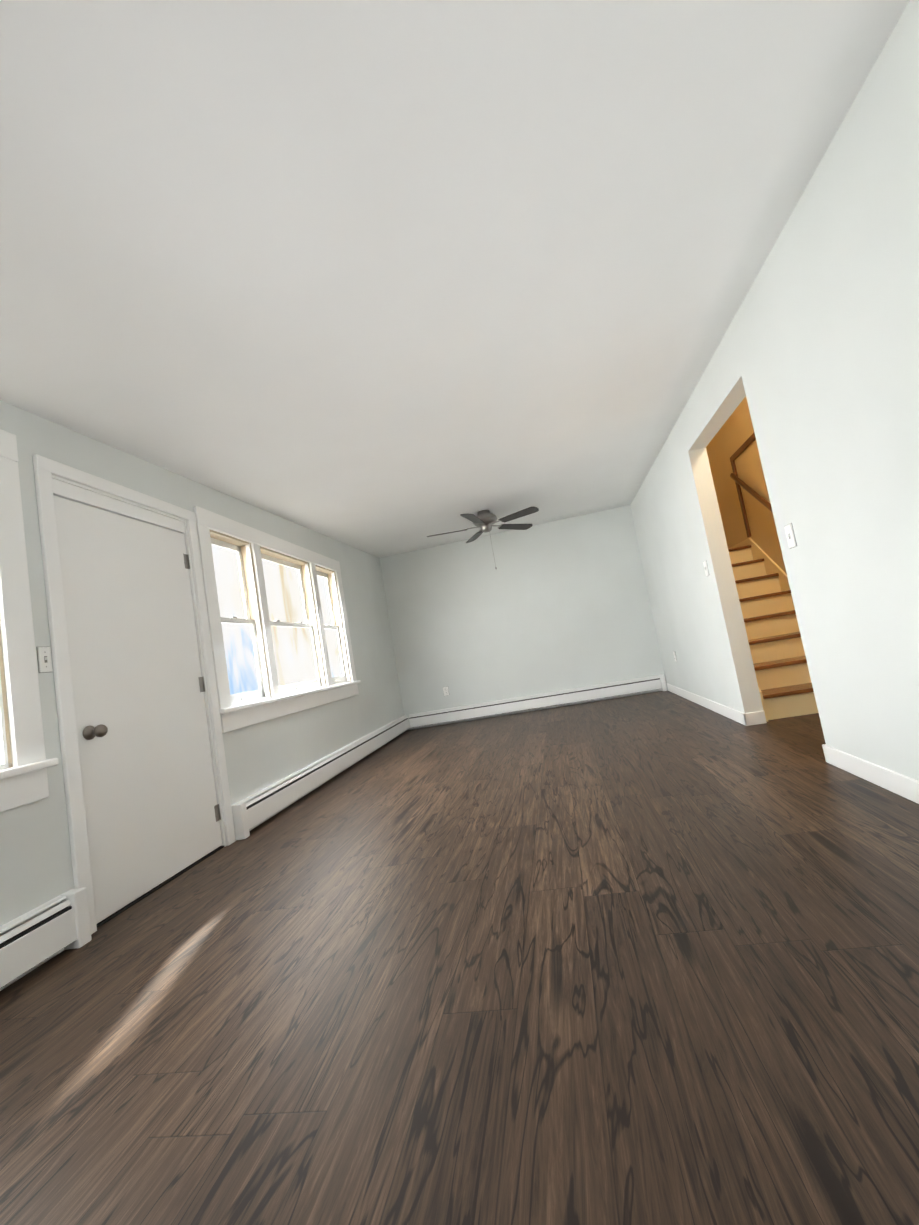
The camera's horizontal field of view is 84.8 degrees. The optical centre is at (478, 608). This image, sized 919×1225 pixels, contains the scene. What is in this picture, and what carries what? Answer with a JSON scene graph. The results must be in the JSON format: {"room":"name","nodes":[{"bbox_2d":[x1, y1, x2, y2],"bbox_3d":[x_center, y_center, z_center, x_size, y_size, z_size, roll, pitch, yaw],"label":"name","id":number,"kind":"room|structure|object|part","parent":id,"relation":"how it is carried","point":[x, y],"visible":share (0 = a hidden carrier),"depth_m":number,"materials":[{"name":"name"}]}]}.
{"room":"empty living room","nodes":[
{"label":"empty living room","id":0,"kind":"room"},
{"bbox_2d":[0,400,405,990],"bbox_3d":[-1.907,0.110,1.850,0.387,2.460,10.441,-11,-5,8],"label":"wall","id":1,"kind":"structure","parent":0,"point":[36,868],"depth_m":3.08,"materials":[{"name":"paint"}]},
{"bbox_2d":[0,429,58,811],"bbox_3d":[-1.931,-0.011,1.589,0.224,1.490,0.961,-11,-5,8],"label":"window","id":2,"kind":"structure","parent":1,"relation":"in","point":[23,779],"depth_m":1.96,"materials":[{"name":"paint"}]},
{"bbox_2d":[36,647,52,672],"bbox_3d":[-1.778,0.208,2.067,0.018,0.108,0.056,-11,-5,8],"label":"light switch","id":3,"kind":"object","parent":1,"relation":"attached to","point":[44,659],"visible":1,"depth_m":2.06,"materials":[{"name":"plastic"}]},
{"bbox_2d":[0,887,91,987],"bbox_3d":[-1.803,1.098,0.250,0.150,0.206,3.530,-11,-5,8],"label":"baseboard heater","id":4,"kind":"object","parent":1,"relation":"attached to","point":[32,938],"visible":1,"depth_m":1.83,"materials":[{"name":"metal"}]},
{"bbox_2d":[33,454,235,933],"bbox_3d":[-1.759,0.371,2.593,0.193,2.025,1.000,-11,-5,8],"label":"door frame","id":5,"kind":"structure","parent":1,"relation":"attached to","point":[53,478],"depth_m":2.29,"materials":[{"name":"paint"}]},
{"bbox_2d":[54,496,221,923],"bbox_3d":[-1.679,0.426,2.583,0.134,1.860,0.856,-11,-5,8],"label":"door","id":6,"kind":"structure","parent":1,"relation":"in","point":[152,812],"depth_m":2.49,"materials":[{"name":"paint"}]},
{"bbox_2d":[193,506,360,732],"bbox_3d":[-1.589,0.137,4.244,0.254,1.435,2.290,-11,-5,8],"label":"triple window","id":7,"kind":"structure","parent":1,"relation":"in","point":[286,588],"depth_m":3.80,"materials":[{"name":"paint"}]},
{"bbox_3d":[-1.619,0.120,4.247,0.079,1.033,1.926,-11,-5,8],"label":"glass","id":8,"kind":"part","parent":7,"relation":"part of","materials":[{"name":"clear glass"}]},
{"bbox_2d":[231,715,409,839],"bbox_3d":[-1.199,1.403,4.873,0.155,0.206,3.772,-11,-5,8],"label":"baseboard heater","id":9,"kind":"object","parent":1,"relation":"attached to","point":[253,810],"visible":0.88,"depth_m":3.80,"materials":[{"name":"metal"}]},
{"bbox_2d":[0,0,908,557],"bbox_3d":[-0.590,-1.207,1.655,3.930,0.558,10.590,-11,-5,8],"label":"ceiling","id":10,"kind":"structure","parent":0,"point":[380,278],"depth_m":1.71,"materials":[{"name":"paint"}]},
{"bbox_2d":[427,507,538,568],"bbox_3d":[0.075,-0.737,5.477,1.245,0.662,1.252,-11,-5,8],"label":"fan","id":11,"kind":"object","parent":10,"relation":"hanging from","point":[484,520],"visible":1,"depth_m":5.44,"materials":[{"name":"grey metal"}]},
{"bbox_2d":[0,690,918,1224],"bbox_3d":[0.311,1.004,1.455,5.240,0.120,10.740,-11,-5,8],"label":"floor","id":12,"kind":"structure","parent":0,"point":[652,958],"depth_m":1.25,"materials":[{"name":"brown wood"}]},
{"bbox_2d":[728,538,818,721],"bbox_3d":[2.579,0.060,4.975,0.852,1.576,2.616,-11,-5,8],"label":"stairs","id":13,"kind":"structure","parent":12,"relation":"on","point":[783,677],"depth_m":4.41,"materials":[{"name":"paint"}]},
{"bbox_2d":[379,505,667,729],"bbox_3d":[0.365,0.147,6.715,3.700,2.460,0.150,-11,-5,8],"label":"wall","id":14,"kind":"structure","parent":0,"point":[558,605],"depth_m":6.61,"materials":[{"name":"paint"}]},
{"bbox_2d":[443,686,448,695],"bbox_3d":[-0.436,1.099,6.698,0.076,0.120,0.009,-11,-5,8],"label":"electrical outlet","id":15,"kind":"object","parent":14,"relation":"attached to","point":[446,691],"visible":1,"depth_m":6.70,"materials":[{"name":"plastic"}]},
{"bbox_2d":[409,674,666,728],"bbox_3d":[0.704,1.216,6.485,3.324,0.206,0.070,-11,-5,8],"label":"baseboard heater","id":16,"kind":"object","parent":14,"relation":"attached to","point":[553,699],"visible":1,"depth_m":6.46,"materials":[{"name":"metal"}]},
{"bbox_2d":[630,0,918,780],"bbox_3d":[1.737,-1.702,1.404,1.110,4.700,10.440,-11,-5,8],"label":"wall","id":17,"kind":"structure","parent":0,"point":[814,360],"depth_m":2.12,"materials":[{"name":"paint"}]},
{"bbox_2d":[703,561,708,575],"bbox_3d":[1.776,-0.313,3.937,0.017,0.120,0.076,-11,-5,8],"label":"light switch","id":18,"kind":"object","parent":17,"relation":"attached to","point":[706,568],"visible":0.98,"depth_m":3.92,"materials":[{"name":"plastic"}]},
{"bbox_2d":[730,433,772,536],"bbox_3d":[2.716,-0.931,4.414,0.076,1.602,2.110,-11,-5,8],"label":"handrail","id":19,"kind":"object","parent":17,"relation":"attached to","point":[745,445],"visible":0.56,"depth_m":5.29,"materials":[{"name":"brown wood"}]},
{"bbox_2d":[784,523,796,548],"bbox_3d":[1.568,-0.365,2.538,0.017,0.120,0.076,-11,-5,8],"label":"light switch","id":20,"kind":"object","parent":17,"relation":"attached to","point":[790,535],"visible":1,"depth_m":2.53,"materials":[{"name":"plastic"}]},
{"bbox_2d":[667,683,918,803],"bbox_3d":[1.640,0.648,1.238,0.144,0.090,10.070,-11,-5,8],"label":"baseboard","id":21,"kind":"structure","parent":17,"relation":"attached to","point":[896,783],"depth_m":2.36,"materials":[{"name":"paint"}]}
]}

